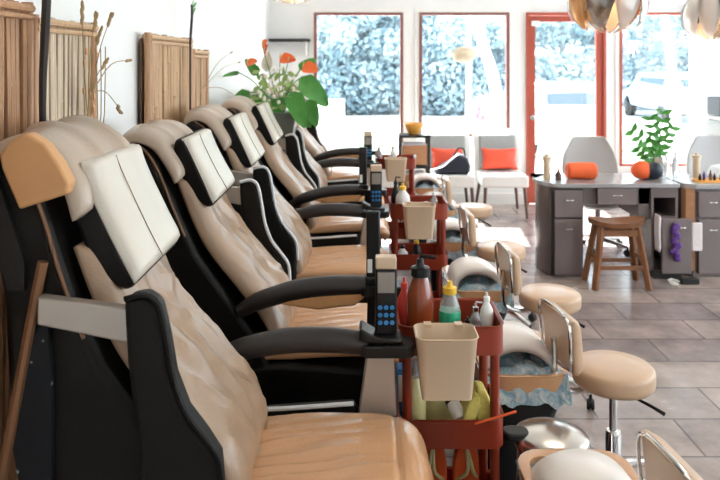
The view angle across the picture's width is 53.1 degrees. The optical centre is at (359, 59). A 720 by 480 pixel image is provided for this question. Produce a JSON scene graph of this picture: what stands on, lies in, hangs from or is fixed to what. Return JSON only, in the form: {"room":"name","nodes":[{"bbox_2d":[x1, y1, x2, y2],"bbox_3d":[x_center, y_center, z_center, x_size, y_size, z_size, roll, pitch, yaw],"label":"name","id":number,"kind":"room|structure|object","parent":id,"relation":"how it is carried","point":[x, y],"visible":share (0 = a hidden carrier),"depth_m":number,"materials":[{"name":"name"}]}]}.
{"room":"salon","nodes":[
{"label":"salon","id":0,"kind":"room"},
{"bbox_2d":[5,0,268,135],"bbox_3d":[-1.140,0.200,3.500,0.120,3.000,10.000,0,0,0],"label":"wall","id":1,"kind":"structure","parent":0,"point":[220,27],"depth_m":3.96,"materials":[{"name":"paint"}]},
{"bbox_2d":[0,0,35,479],"bbox_3d":[-1.033,0.640,1.760,0.064,1.640,0.954,0,0,0],"label":"wooden panel","id":2,"kind":"object","parent":1,"relation":"attached to","point":[16,18],"visible":0.38,"depth_m":2.13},
{"bbox_2d":[34,14,98,123],"bbox_3d":[-1.033,0.658,2.510,0.064,1.603,0.534,0,0,0],"label":"wooden panel","id":3,"kind":"object","parent":1,"relation":"attached to","point":[65,97],"visible":0.11,"depth_m":2.51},
{"bbox_2d":[80,0,113,116],"bbox_3d":[-0.950,0.006,2.613,0.019,0.424,0.304,0,0,0],"label":"dried grass","id":4,"kind":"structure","parent":3,"relation":"attached to","point":[111,15],"depth_m":2.56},
{"bbox_2d":[140,32,193,124],"bbox_3d":[-1.033,0.588,3.905,0.064,1.445,0.884,0,0,0],"label":"wooden panel","id":5,"kind":"object","parent":1,"relation":"attached to","point":[164,59],"visible":0.3,"depth_m":3.76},
{"bbox_2d":[192,49,209,108],"bbox_3d":[-1.033,0.620,4.585,0.064,1.380,0.464,0,0,0],"label":"screen","id":6,"kind":"object","parent":1,"relation":"attached to","point":[200,58],"visible":0.22,"depth_m":4.63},
{"bbox_2d":[269,0,719,192],"bbox_3d":[2.500,0.200,8.570,7.400,3.000,0.140,0,0,0],"label":"wall","id":7,"kind":"structure","parent":0,"point":[286,21],"depth_m":8.50,"materials":[{"name":"paint"}]},
{"bbox_2d":[310,9,406,169],"bbox_3d":[-0.018,0.345,8.500,1.141,1.901,0.120,0,0,0],"label":"window","id":8,"kind":"structure","parent":7,"relation":"in","point":[314,13],"depth_m":8.48,"materials":[{"name":"paint"}]},
{"bbox_2d":[415,9,512,140],"bbox_3d":[1.228,0.170,8.500,1.152,1.551,0.120,0,0,0],"label":"window","id":9,"kind":"structure","parent":7,"relation":"in","point":[508,13],"depth_m":8.48,"materials":[{"name":"paint"}]},
{"bbox_2d":[452,193,523,203],"bbox_3d":[2.260,1.635,8.490,6.680,0.130,0.020,0,0,0],"label":"baseboard","id":10,"kind":"structure","parent":7,"relation":"attached to","point":[492,198],"depth_m":8.48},
{"bbox_2d":[526,12,605,204],"bbox_3d":[2.426,0.570,8.505,0.933,2.261,0.150,0,0,0],"label":"door","id":11,"kind":"structure","parent":7,"relation":"in","point":[533,19],"depth_m":8.49,"materials":[{"name":"red paint"}]},
{"bbox_2d":[615,9,709,169],"bbox_3d":[3.565,0.345,8.500,1.105,1.901,0.120,0,0,0],"label":"window","id":12,"kind":"structure","parent":7,"relation":"in","point":[618,35],"depth_m":8.48,"materials":[{"name":"red paint"}]},
{"bbox_2d":[650,2,707,146],"bbox_3d":[3.583,0.485,8.363,1.145,2.330,0.055,0,0,0],"label":"curtain","id":13,"kind":"object","parent":7,"relation":"hanging from","point":[698,47],"visible":0.36,"depth_m":8.36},
{"bbox_2d":[381,203,719,479],"bbox_3d":[2.500,1.750,3.550,7.400,0.100,10.100,0,0,0],"label":"floor","id":14,"kind":"structure","parent":0,"point":[674,329],"depth_m":4.39,"materials":[{"name":"tile"}]},
{"bbox_2d":[39,0,50,121],"bbox_3d":[-0.973,0.650,2.226,0.043,2.101,0.070,0,0,0],"label":"pole","id":15,"kind":"object","parent":14,"relation":"on","point":[46,4],"visible":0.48,"depth_m":2.20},
{"bbox_2d":[0,115,637,479],"bbox_3d":[-0.062,0.931,2.006,1.741,1.538,0.681,0,0,-2],"label":"chair","id":16,"kind":"object","parent":14,"relation":"on","point":[117,372],"visible":0.99,"depth_m":1.78,"materials":[{"name":"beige leather"}]},
{"bbox_2d":[0,115,129,220],"bbox_3d":[-0.777,0.277,2.000,0.271,0.231,0.500,0,0,0],"label":"cushion","id":17,"kind":"object","parent":16,"relation":"on","point":[95,157],"depth_m":1.82,"materials":[{"name":"grey leather"}]},
{"bbox_2d":[76,204,175,288],"bbox_3d":[-0.650,0.421,2.000,0.179,0.306,0.414,0,0,0],"label":"pillow","id":18,"kind":"object","parent":16,"relation":"on","point":[115,243],"depth_m":1.80,"materials":[{"name":"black leather"}]},
{"bbox_2d":[80,143,179,282],"bbox_3d":[-0.620,0.406,2.000,0.158,0.302,0.410,0,0,0],"label":"pillow","id":19,"kind":"object","parent":16,"relation":"on","point":[128,226],"depth_m":1.84,"materials":[{"name":"beige leather"}]},
{"bbox_2d":[73,241,267,479],"bbox_3d":[-0.490,0.794,2.000,0.438,0.668,0.490,0,0,0],"label":"cushion","id":20,"kind":"object","parent":16,"relation":"on","point":[219,382],"depth_m":1.88,"materials":[{"name":"beige leather"}]},
{"bbox_2d":[359,254,402,343],"bbox_3d":[0.066,0.758,2.300,0.138,0.264,0.090,0,0,0],"label":"remote control","id":21,"kind":"object","parent":16,"relation":"on","point":[385,331],"visible":1,"depth_m":2.29,"materials":[{"name":"black plastic"}]},
{"bbox_2d":[531,449,630,479],"bbox_3d":[0.640,1.200,1.945,0.300,0.218,0.310,0,0,0],"label":"footrest","id":22,"kind":"object","parent":16,"relation":"attached to","point":[567,464],"depth_m":1.97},
{"bbox_2d":[123,119,571,479],"bbox_3d":[-0.061,0.979,3.010,1.730,1.443,0.655,0,0,0],"label":"chair","id":23,"kind":"object","parent":14,"relation":"on","point":[232,266],"visible":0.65,"depth_m":2.76,"materials":[{"name":"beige leather"}]},
{"bbox_2d":[123,119,192,183],"bbox_3d":[-0.797,0.363,3.000,0.259,0.221,0.500,0,0,0],"label":"cushion","id":24,"kind":"object","parent":23,"relation":"on","point":[169,143],"depth_m":2.79,"materials":[{"name":"grey leather"}]},
{"bbox_2d":[174,128,231,206],"bbox_3d":[-0.647,0.437,3.000,0.162,0.268,0.414,0,0,0],"label":"pillow","id":25,"kind":"object","parent":23,"relation":"on","point":[206,178],"depth_m":2.81,"materials":[{"name":"white leather"}]},
{"bbox_2d":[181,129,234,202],"bbox_3d":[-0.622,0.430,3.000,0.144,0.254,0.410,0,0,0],"label":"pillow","id":26,"kind":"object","parent":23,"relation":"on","point":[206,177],"depth_m":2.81,"materials":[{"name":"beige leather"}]},
{"bbox_2d":[177,178,295,330],"bbox_3d":[-0.490,0.794,3.000,0.439,0.668,0.490,0,0,0],"label":"cushion","id":27,"kind":"object","parent":23,"relation":"on","point":[238,257],"depth_m":2.82,"materials":[{"name":"beige leather"}]},
{"bbox_2d":[365,211,379,284],"bbox_3d":[0.052,0.710,2.730,0.065,0.275,0.060,0,0,0],"label":"remote control","id":28,"kind":"object","parent":23,"relation":"on","point":[372,217],"visible":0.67,"depth_m":2.72,"materials":[{"name":"black plastic"}]},
{"bbox_2d":[488,321,559,369],"bbox_3d":[0.640,1.200,2.945,0.300,0.218,0.310,0,0,0],"label":"footrest","id":29,"kind":"object","parent":23,"relation":"attached to","point":[522,346],"depth_m":2.83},
{"bbox_2d":[184,104,514,320],"bbox_3d":[-0.061,0.979,4.002,1.730,1.443,0.690,0,0,0],"label":"chair","id":30,"kind":"object","parent":14,"relation":"on","point":[235,137],"visible":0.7,"depth_m":3.80,"materials":[{"name":"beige leather"}]},
{"bbox_2d":[184,104,232,150],"bbox_3d":[-0.798,0.362,4.000,0.257,0.223,0.500,0,0,0],"label":"cushion","id":31,"kind":"object","parent":30,"relation":"on","point":[216,118],"depth_m":3.78,"materials":[{"name":"grey leather"}]},
{"bbox_2d":[223,112,262,167],"bbox_3d":[-0.647,0.437,4.000,0.162,0.268,0.414,0,0,0],"label":"pillow","id":32,"kind":"object","parent":30,"relation":"on","point":[245,149],"depth_m":3.80,"materials":[{"name":"white leather"}]},
{"bbox_2d":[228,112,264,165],"bbox_3d":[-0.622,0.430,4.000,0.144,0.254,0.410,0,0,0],"label":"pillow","id":33,"kind":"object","parent":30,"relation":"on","point":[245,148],"depth_m":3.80,"materials":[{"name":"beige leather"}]},
{"bbox_2d":[226,147,311,273],"bbox_3d":[-0.490,0.794,4.000,0.439,0.668,0.490,0,0,0],"label":"cushion","id":34,"kind":"object","parent":30,"relation":"on","point":[244,159],"depth_m":3.85,"materials":[{"name":"beige leather"}]},
{"bbox_2d":[362,164,384,209],"bbox_3d":[0.079,0.758,4.300,0.138,0.264,0.090,0,0,0],"label":"remote control","id":35,"kind":"object","parent":30,"relation":"on","point":[375,169],"visible":1,"depth_m":4.29,"materials":[{"name":"black plastic"}]},
{"bbox_2d":[447,256,500,287],"bbox_3d":[0.640,1.200,3.945,0.300,0.218,0.310,0,0,0],"label":"hood","id":36,"kind":"object","parent":30,"relation":"attached to","point":[467,271],"depth_m":3.83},
{"bbox_2d":[221,96,479,290],"bbox_3d":[-0.061,0.978,5.011,1.730,1.444,0.655,0,0,0],"label":"chair","id":37,"kind":"object","parent":14,"relation":"on","point":[290,177],"visible":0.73,"depth_m":4.79,"materials":[{"name":"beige leather"}]},
{"bbox_2d":[221,96,257,130],"bbox_3d":[-0.797,0.363,5.000,0.258,0.221,0.500,0,0,0],"label":"cushion","id":38,"kind":"object","parent":37,"relation":"on","point":[236,104],"depth_m":4.78,"materials":[{"name":"grey leather"}]},
{"bbox_2d":[251,102,280,145],"bbox_3d":[-0.647,0.437,5.000,0.162,0.268,0.414,0,0,0],"label":"pillow","id":39,"kind":"object","parent":37,"relation":"on","point":[268,131],"depth_m":4.80,"materials":[{"name":"white leather"}]},
{"bbox_2d":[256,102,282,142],"bbox_3d":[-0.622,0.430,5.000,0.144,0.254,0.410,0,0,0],"label":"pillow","id":40,"kind":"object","parent":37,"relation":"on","point":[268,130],"depth_m":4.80,"materials":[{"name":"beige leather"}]},
{"bbox_2d":[255,129,319,228],"bbox_3d":[-0.493,0.794,5.000,0.433,0.668,0.490,0,0,0],"label":"cushion","id":41,"kind":"object","parent":37,"relation":"on","point":[290,177],"depth_m":4.84,"materials":[{"name":"beige leather"}]},
{"bbox_2d":[358,147,367,189],"bbox_3d":[0.022,0.710,4.730,0.065,0.275,0.060,0,0,0],"label":"remote control","id":42,"kind":"object","parent":37,"relation":"on","point":[363,184],"visible":0.95,"depth_m":4.72,"materials":[{"name":"black plastic"}]},
{"bbox_2d":[433,217,461,239],"bbox_3d":[0.640,1.200,4.945,0.300,0.218,0.310,0,0,0],"label":"hood","id":43,"kind":"object","parent":37,"relation":"attached to","point":[452,224],"depth_m":4.83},
{"bbox_2d":[263,86,443,239],"bbox_3d":[-0.061,0.979,7.011,1.730,1.442,0.655,0,0,0],"label":"chair","id":44,"kind":"object","parent":14,"relation":"on","point":[423,182],"visible":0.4,"depth_m":6.79,"materials":[{"name":"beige leather"}]},
{"bbox_2d":[296,123,331,177],"bbox_3d":[-0.489,0.794,7.000,0.440,0.668,0.490,0,0,0],"label":"cushion","id":45,"kind":"object","parent":44,"relation":"on","point":[314,146],"depth_m":6.88,"materials":[{"name":"beige leather"}]},
{"bbox_2d":[414,173,441,187],"bbox_3d":[0.640,1.200,6.945,0.300,0.218,0.310,0,0,0],"label":"hood","id":46,"kind":"object","parent":44,"relation":"attached to","point":[421,180],"depth_m":6.81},
{"bbox_2d":[250,91,460,242],"bbox_3d":[-0.061,0.979,6.002,1.730,1.443,0.690,0,0,0],"label":"chair","id":47,"kind":"object","parent":14,"relation":"on","point":[314,169],"visible":0.14,"depth_m":5.96,"materials":[{"name":"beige leather"}]},
{"bbox_2d":[305,150,327,186],"bbox_3d":[-0.493,0.794,6.000,0.433,0.668,0.490,0,0,0],"label":"cushion","id":48,"kind":"object","parent":47,"relation":"on","point":[318,166],"depth_m":6.06,"materials":[{"name":"beige leather"}]},
{"bbox_2d":[423,191,455,209],"bbox_3d":[0.640,1.200,5.945,0.300,0.218,0.310,0,0,0],"label":"hood","id":49,"kind":"object","parent":47,"relation":"attached to","point":[452,206],"depth_m":5.87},
{"bbox_2d":[376,154,415,244],"bbox_3d":[0.320,1.284,6.490,0.358,0.830,0.288,0,0,0],"label":"trolley","id":50,"kind":"object","parent":14,"relation":"on","point":[411,159],"visible":0.28,"depth_m":6.37,"materials":[{"name":"red plastic"}]},
{"bbox_2d":[380,221,405,238],"bbox_3d":[0.320,1.532,6.490,0.358,0.096,0.288,0,0,0],"label":"tray","id":51,"kind":"object","parent":50,"relation":"on","point":[401,226],"depth_m":6.35,"materials":[{"name":"red plastic"}]},
{"bbox_2d":[384,157,406,181],"bbox_3d":[0.310,0.954,6.280,0.198,0.196,0.159,0,0,0],"label":"waste bin","id":52,"kind":"object","parent":50,"relation":"hanging from","point":[394,166],"visible":1,"depth_m":6.22,"materials":[{"name":"beige plastic"}]},
{"bbox_2d":[376,154,415,168],"bbox_3d":[0.320,0.917,6.490,0.358,0.096,0.288,0,0,0],"label":"tray","id":53,"kind":"object","parent":50,"relation":"on","point":[411,159],"depth_m":6.36,"materials":[{"name":"red plastic"}]},
{"bbox_2d":[382,187,415,203],"bbox_3d":[0.320,1.222,6.490,0.358,0.096,0.288,0,0,0],"label":"tray","id":54,"kind":"object","parent":50,"relation":"on","point":[410,191],"depth_m":6.38,"materials":[{"name":"red plastic"}]},
{"bbox_2d":[398,133,429,220],"bbox_3d":[0.560,1.235,7.489,0.314,0.930,0.306,0,0,0],"label":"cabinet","id":55,"kind":"object","parent":14,"relation":"on","point":[421,150],"visible":0.3,"depth_m":7.36,"materials":[{"name":"beige wood"}]},
{"bbox_2d":[389,195,447,298],"bbox_3d":[0.360,1.284,4.490,0.358,0.830,0.288,0,0,0],"label":"trolley","id":56,"kind":"object","parent":14,"relation":"on","point":[404,261],"visible":0.28,"depth_m":4.37,"materials":[{"name":"red plastic"}]},
{"bbox_2d":[389,195,447,219],"bbox_3d":[0.360,0.917,4.490,0.358,0.096,0.288,0,0,0],"label":"tray","id":57,"kind":"object","parent":56,"relation":"on","point":[395,210],"depth_m":4.36,"materials":[{"name":"red plastic"}]},
{"bbox_2d":[389,243,447,269],"bbox_3d":[0.360,1.222,4.490,0.358,0.096,0.288,0,0,0],"label":"tray","id":58,"kind":"object","parent":56,"relation":"on","point":[404,261],"depth_m":4.35,"materials":[{"name":"red plastic"}]},
{"bbox_2d":[402,201,435,238],"bbox_3d":[0.350,0.954,4.280,0.198,0.196,0.159,0,0,0],"label":"waste bin","id":59,"kind":"object","parent":56,"relation":"hanging from","point":[419,217],"visible":1,"depth_m":4.22,"materials":[{"name":"beige plastic"}]},
{"bbox_2d":[395,298,503,479],"bbox_3d":[0.300,1.284,2.490,0.358,0.830,0.288,0,0,0],"label":"trolley","id":60,"kind":"object","parent":14,"relation":"on","point":[436,434],"visible":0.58,"depth_m":2.36,"materials":[{"name":"red plastic"}]},
{"bbox_2d":[397,277,407,325],"bbox_3d":[0.155,0.860,2.530,0.052,0.194,0.052,0,0,0],"label":"spray bottle","id":61,"kind":"object","parent":60,"relation":"in","point":[402,298],"visible":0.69,"depth_m":2.51,"materials":[{"name":"red plastic"}]},
{"bbox_2d":[412,358,425,419],"bbox_3d":[0.185,1.134,2.430,0.075,0.256,0.075,0,0,45],"label":"spray bottle","id":62,"kind":"object","parent":60,"relation":"in","point":[418,404],"visible":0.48,"depth_m":2.40,"materials":[{"name":"yellow plastic"}]},
{"bbox_2d":[406,254,435,325],"bbox_3d":[0.205,0.808,2.450,0.093,0.297,0.093,0,0,45],"label":"pump bottle","id":63,"kind":"object","parent":60,"relation":"in","point":[420,299],"visible":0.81,"depth_m":2.42,"materials":[{"name":"brown plastic"}]},
{"bbox_2d":[427,449,446,479],"bbox_3d":[0.245,1.415,2.432,0.091,0.258,0.061,0,0,14],"label":"flip flop","id":64,"kind":"object","parent":60,"relation":"in","point":[437,457],"visible":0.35,"depth_m":2.43,"materials":[{"name":"orange rubber"}]},
{"bbox_2d":[426,401,452,419],"bbox_3d":[0.265,1.195,2.530,0.130,0.130,0.129,0,0,0],"label":"jar","id":65,"kind":"object","parent":60,"relation":"in","point":[435,410],"visible":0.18,"depth_m":2.47,"materials":[{"name":"yellow plastic"}]},
{"bbox_2d":[413,321,478,400],"bbox_3d":[0.270,0.954,2.280,0.198,0.196,0.159,0,0,0],"label":"waste bin","id":66,"kind":"object","parent":60,"relation":"hanging from","point":[446,352],"visible":1,"depth_m":2.22,"materials":[{"name":"beige plastic"}]},
{"bbox_2d":[395,384,503,448],"bbox_3d":[0.300,1.222,2.490,0.358,0.096,0.288,0,0,0],"label":"tray","id":67,"kind":"object","parent":60,"relation":"on","point":[436,434],"depth_m":2.35,"materials":[{"name":"red plastic"}]},
{"bbox_2d":[439,280,460,322],"bbox_3d":[0.308,0.858,2.470,0.074,0.199,0.074,0,0,0],"label":"squeeze bottle","id":68,"kind":"object","parent":60,"relation":"in","point":[449,311],"visible":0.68,"depth_m":2.45,"materials":[{"name":"clear plastic"}]},
{"bbox_2d":[397,298,503,355],"bbox_3d":[0.300,0.917,2.490,0.358,0.096,0.288,0,0,0],"label":"tray","id":69,"kind":"object","parent":60,"relation":"on","point":[490,340],"depth_m":2.36,"materials":[{"name":"red plastic"}]},
{"bbox_2d":[452,449,478,479],"bbox_3d":[0.364,1.415,2.432,0.091,0.258,0.061,0,0,-11],"label":"flip flop","id":70,"kind":"object","parent":60,"relation":"in","point":[465,466],"visible":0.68,"depth_m":2.43,"materials":[{"name":"orange rubber"}]},
{"bbox_2d":[447,466,489,479],"bbox_3d":[0.300,1.532,2.490,0.358,0.096,0.288,0,0,0],"label":"tray","id":71,"kind":"object","parent":60,"relation":"on","point":[484,473],"depth_m":2.60,"materials":[{"name":"red plastic"}]},
{"bbox_2d":[461,385,481,419],"bbox_3d":[0.370,1.185,2.420,0.070,0.150,0.090,0,0,0],"label":"sponge","id":72,"kind":"object","parent":60,"relation":"in","point":[471,408],"visible":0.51,"depth_m":2.38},
{"bbox_2d":[473,380,489,419],"bbox_3d":[0.422,1.181,2.440,0.073,0.158,0.090,0,0,0],"label":"sponge","id":73,"kind":"object","parent":60,"relation":"in","point":[484,412],"visible":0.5,"depth_m":2.40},
{"bbox_2d":[480,292,493,325],"bbox_3d":[0.440,0.882,2.500,0.048,0.150,0.048,0,0,0],"label":"pump bottle","id":74,"kind":"object","parent":60,"relation":"in","point":[486,311],"visible":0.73,"depth_m":2.48,"materials":[{"name":"white plastic"}]},
{"bbox_2d":[423,128,475,201],"bbox_3d":[0.990,1.247,8.031,0.528,0.913,0.670,0,0,0],"label":"chair","id":75,"kind":"object","parent":14,"relation":"on","point":[442,138],"visible":0.41,"depth_m":8.16,"materials":[{"name":"white plastic"}]},
{"bbox_2d":[431,148,462,168],"bbox_3d":[0.980,1.105,8.077,0.360,0.239,0.126,0,0,0],"label":"throw cushion","id":76,"kind":"object","parent":75,"relation":"on","point":[440,156],"visible":0.6,"depth_m":8.05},
{"bbox_2d":[430,147,469,173],"bbox_3d":[0.971,1.094,7.836,0.448,0.286,0.227,0,0,0],"label":"shoulder bag","id":77,"kind":"object","parent":75,"relation":"on","point":[458,163],"visible":0.99,"depth_m":7.77,"materials":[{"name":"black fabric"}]},
{"bbox_2d":[441,174,492,265],"bbox_3d":[0.919,1.320,5.870,0.509,0.758,0.480,0,0,3],"label":"stool","id":78,"kind":"object","parent":14,"relation":"on","point":[479,210],"visible":0.46,"depth_m":5.74,"materials":[{"name":"beige plastic"}]},
{"bbox_2d":[458,206,536,329],"bbox_3d":[0.897,1.320,4.620,0.509,0.758,0.480,0,0,-3],"label":"stool","id":79,"kind":"object","parent":14,"relation":"on","point":[485,250],"visible":0.63,"depth_m":4.53,"materials":[{"name":"beige leather"}]},
{"bbox_2d":[472,128,528,218],"bbox_3d":[1.560,1.247,8.031,0.528,0.913,0.670,0,0,0],"label":"chair","id":80,"kind":"object","parent":14,"relation":"on","point":[489,138],"visible":0.89,"depth_m":8.15,"materials":[{"name":"white plastic"}]},
{"bbox_2d":[481,148,517,169],"bbox_3d":[1.560,1.105,8.057,0.404,0.240,0.129,0,0,3],"label":"throw cushion","id":81,"kind":"object","parent":80,"relation":"on","point":[492,158],"visible":1,"depth_m":8.02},
{"bbox_2d":[495,242,594,409],"bbox_3d":[0.966,1.320,3.700,0.509,0.758,0.480,0,0,-5],"label":"stool","id":82,"kind":"object","parent":14,"relation":"on","point":[566,298],"visible":0.58,"depth_m":3.61,"materials":[{"name":"beige leather"}]},
{"bbox_2d":[503,417,589,479],"bbox_3d":[0.632,1.472,2.428,0.305,0.457,0.256,0,0,0],"label":"pedal bin","id":83,"kind":"object","parent":14,"relation":"on","point":[528,434],"visible":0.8,"depth_m":2.40,"materials":[{"name":"silver metal"}]},
{"bbox_2d":[562,136,629,256],"bbox_3d":[2.106,1.205,6.445,0.572,0.989,0.607,0,0,0],"label":"salon chair","id":84,"kind":"object","parent":14,"relation":"on","point":[596,149],"visible":0.45,"depth_m":6.66,"materials":[{"name":"grey plastic"}]},
{"bbox_2d":[538,298,665,479],"bbox_3d":[0.980,1.320,2.819,0.509,0.758,0.480,0,0,-9],"label":"stool","id":85,"kind":"object","parent":14,"relation":"on","point":[614,376],"visible":0.77,"depth_m":2.74,"materials":[{"name":"beige leather"}]},
{"bbox_2d":[530,173,691,278],"bbox_3d":[1.991,1.334,5.837,1.135,0.732,0.635,0,0,0],"label":"desk","id":86,"kind":"object","parent":14,"relation":"on","point":[558,204],"visible":0.95,"depth_m":5.64,"materials":[{"name":"grey laminate"}]},
{"bbox_2d":[565,162,597,178],"bbox_3d":[1.800,0.900,5.860,0.240,0.136,0.135,0,0,0],"label":"rolled towel","id":87,"kind":"object","parent":86,"relation":"on","point":[573,170],"visible":1,"depth_m":5.81,"materials":[{"name":"orange fabric"}]},
{"bbox_2d":[631,161,662,179],"bbox_3d":[2.322,0.893,5.829,0.246,0.150,0.152,0,0,17],"label":"rolled towel","id":88,"kind":"object","parent":86,"relation":"on","point":[642,170],"visible":1,"depth_m":5.78,"materials":[{"name":"orange fabric"}]},
{"bbox_2d":[624,108,680,176],"bbox_3d":[2.437,0.683,5.999,0.488,0.570,0.126,0,0,7],"label":"potted plant","id":89,"kind":"object","parent":86,"relation":"on","point":[656,150],"visible":0.87,"depth_m":5.99,"materials":[{"name":"green plant"}]},
{"bbox_2d":[581,216,652,290],"bbox_3d":[1.935,1.445,5.440,0.451,0.516,0.302,0,0,0],"label":"wooden stool","id":90,"kind":"object","parent":14,"relation":"on","point":[629,226],"visible":1,"depth_m":5.35,"materials":[{"name":"brown wood"}]},
{"bbox_2d":[636,429,702,479],"bbox_3d":[0.976,1.320,1.779,0.509,0.758,0.480,0,0,-6],"label":"stool","id":91,"kind":"object","parent":14,"relation":"on","point":[661,461],"visible":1,"depth_m":1.79,"materials":[{"name":"beige leather"}]},
{"bbox_2d":[666,173,719,276],"bbox_3d":[3.220,1.335,5.880,1.401,0.730,0.581,0,0,0],"label":"desk","id":92,"kind":"object","parent":14,"relation":"on","point":[700,202],"visible":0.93,"depth_m":5.62,"materials":[{"name":"grey laminate"}]},
{"bbox_2d":[686,134,719,172],"bbox_3d":[3.266,1.200,6.475,0.572,0.999,0.608,0,0,0],"label":"salon chair","id":93,"kind":"object","parent":14,"relation":"on","point":[707,146],"visible":0.4,"depth_m":6.70,"materials":[{"name":"grey plastic"}]},
{"bbox_3d":[-0.757,1.190,5.520,0.505,1.020,0.360,0,0,0],"label":"upper cabinet","id":94,"kind":"object","parent":14,"relation":"on","visible":0},
{"bbox_2d":[222,39,328,150],"bbox_3d":[-0.655,0.261,5.481,0.834,0.838,0.328,0,0,0],"label":"potted plant","id":95,"kind":"object","parent":94,"relation":"on","point":[300,111],"visible":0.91,"depth_m":5.42,"materials":[{"name":"green plant"}]},
{"bbox_3d":[2.500,-1.350,3.550,7.400,0.100,10.100,0,0,0],"label":"ceiling","id":96,"kind":"structure","parent":0,"visible":0},
{"bbox_2d":[567,0,649,32],"bbox_3d":[1.960,-0.758,5.700,0.620,1.083,0.620,0,0,0],"label":"pendant lamp","id":97,"kind":"object","parent":96,"relation":"hanging from","point":[602,15],"visible":1,"depth_m":5.49,"materials":[{"name":"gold metal"}]},
{"bbox_2d":[680,0,719,39],"bbox_3d":[3.320,-0.746,6.800,0.540,1.107,0.540,0,0,0],"label":"pendant lamp","id":98,"kind":"object","parent":96,"relation":"hanging from","point":[699,18],"visible":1,"depth_m":6.65,"materials":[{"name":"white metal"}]},
{"label":"outside","id":99,"kind":"structure","parent":0,"visible":0},
{"bbox_2d":[319,109,688,172],"bbox_3d":[0.000,1.810,49.320,120.000,0.100,81.360,0,0,0],"label":"ground","id":100,"kind":"structure","parent":99,"point":[391,122],"depth_m":19.35,"materials":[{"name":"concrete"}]},
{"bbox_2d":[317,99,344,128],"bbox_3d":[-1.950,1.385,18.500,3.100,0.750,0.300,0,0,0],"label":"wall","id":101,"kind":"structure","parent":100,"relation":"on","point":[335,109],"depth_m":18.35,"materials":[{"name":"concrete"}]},
{"bbox_2d":[317,16,357,103],"bbox_3d":[-2.754,-0.452,22.965,5.351,5.093,3.192,0,0,-5],"label":"tree","id":102,"kind":"object","parent":100,"relation":"on","point":[331,37],"visible":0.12,"depth_m":22.32,"materials":[{"name":"grey plant"}]},
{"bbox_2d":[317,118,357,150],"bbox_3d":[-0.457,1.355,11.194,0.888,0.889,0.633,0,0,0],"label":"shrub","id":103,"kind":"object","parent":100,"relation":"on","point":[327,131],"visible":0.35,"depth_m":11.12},
{"bbox_2d":[337,122,395,161],"bbox_3d":[0.092,1.340,10.609,0.879,0.850,0.636,0,0,0],"label":"shrub","id":104,"kind":"object","parent":100,"relation":"on","point":[359,137],"visible":0.43,"depth_m":10.53,"materials":[{"name":"green plant"}]},
{"bbox_2d":[318,16,440,114],"bbox_3d":[0.247,-0.226,24.011,5.436,4.667,3.486,0,0,-8],"label":"tree","id":105,"kind":"object","parent":100,"relation":"on","point":[366,98],"visible":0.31,"depth_m":22.95,"materials":[{"name":"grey plant"}]},
{"bbox_2d":[361,16,504,115],"bbox_3d":[2.536,0.240,23.491,5.058,3.691,2.803,0,0,-8],"label":"tree","id":106,"kind":"object","parent":100,"relation":"on","point":[444,78],"visible":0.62,"depth_m":22.81,"materials":[{"name":"grey plant"}]},
{"bbox_2d":[464,16,471,130],"bbox_3d":[2.704,0.130,18.000,0.178,3.262,0.180,0,0,0],"label":"tree","id":107,"kind":"object","parent":100,"relation":"on","point":[468,86],"visible":0.77,"depth_m":17.94,"materials":[{"name":"grey plant"}]},
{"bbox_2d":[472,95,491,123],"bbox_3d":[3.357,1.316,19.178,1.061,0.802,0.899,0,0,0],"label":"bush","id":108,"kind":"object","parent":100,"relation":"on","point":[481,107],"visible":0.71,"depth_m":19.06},
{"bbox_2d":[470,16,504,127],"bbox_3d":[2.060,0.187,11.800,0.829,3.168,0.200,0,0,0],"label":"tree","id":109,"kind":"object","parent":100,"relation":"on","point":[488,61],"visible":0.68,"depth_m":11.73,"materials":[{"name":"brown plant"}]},
{"bbox_2d":[449,16,556,89],"bbox_3d":[4.642,-0.130,24.998,4.588,4.462,2.878,0,0,0],"label":"tree","id":110,"kind":"object","parent":100,"relation":"on","point":[498,53],"visible":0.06,"depth_m":24.58,"materials":[{"name":"grey plant"}]},
{"bbox_2d":[491,82,624,153],"bbox_3d":[3.750,1.081,14.370,1.590,1.358,4.240,0,0,0],"label":"parked car","id":111,"kind":"object","parent":100,"relation":"on","point":[560,107],"visible":0.44,"depth_m":12.36,"materials":[{"name":"white paint"}]},
{"bbox_2d":[535,22,632,81],"bbox_3d":[7.264,-0.298,26.003,4.985,4.794,2.866,0,0,-2],"label":"tree","id":112,"kind":"object","parent":100,"relation":"on","point":[562,34],"visible":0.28,"depth_m":25.65,"materials":[{"name":"grey plant"}]},
{"bbox_2d":[573,15,688,110],"bbox_3d":[10.267,-0.765,25.998,5.221,5.727,3.222,0,0,6],"label":"tree","id":113,"kind":"object","parent":100,"relation":"on","point":[652,59],"visible":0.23,"depth_m":25.35,"materials":[{"name":"grey plant"}]},
{"bbox_2d":[622,121,666,162],"bbox_3d":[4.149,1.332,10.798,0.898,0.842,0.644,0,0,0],"label":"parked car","id":114,"kind":"object","parent":100,"relation":"on","point":[629,146],"visible":0.35,"depth_m":10.71,"materials":[{"name":"white paint"}]},
{"bbox_2d":[622,72,688,121],"bbox_3d":[9.400,1.051,21.470,1.949,1.418,4.340,0,0,0],"label":"parked car","id":115,"kind":"object","parent":100,"relation":"on","point":[649,90],"visible":0.53,"depth_m":20.78,"materials":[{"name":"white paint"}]},
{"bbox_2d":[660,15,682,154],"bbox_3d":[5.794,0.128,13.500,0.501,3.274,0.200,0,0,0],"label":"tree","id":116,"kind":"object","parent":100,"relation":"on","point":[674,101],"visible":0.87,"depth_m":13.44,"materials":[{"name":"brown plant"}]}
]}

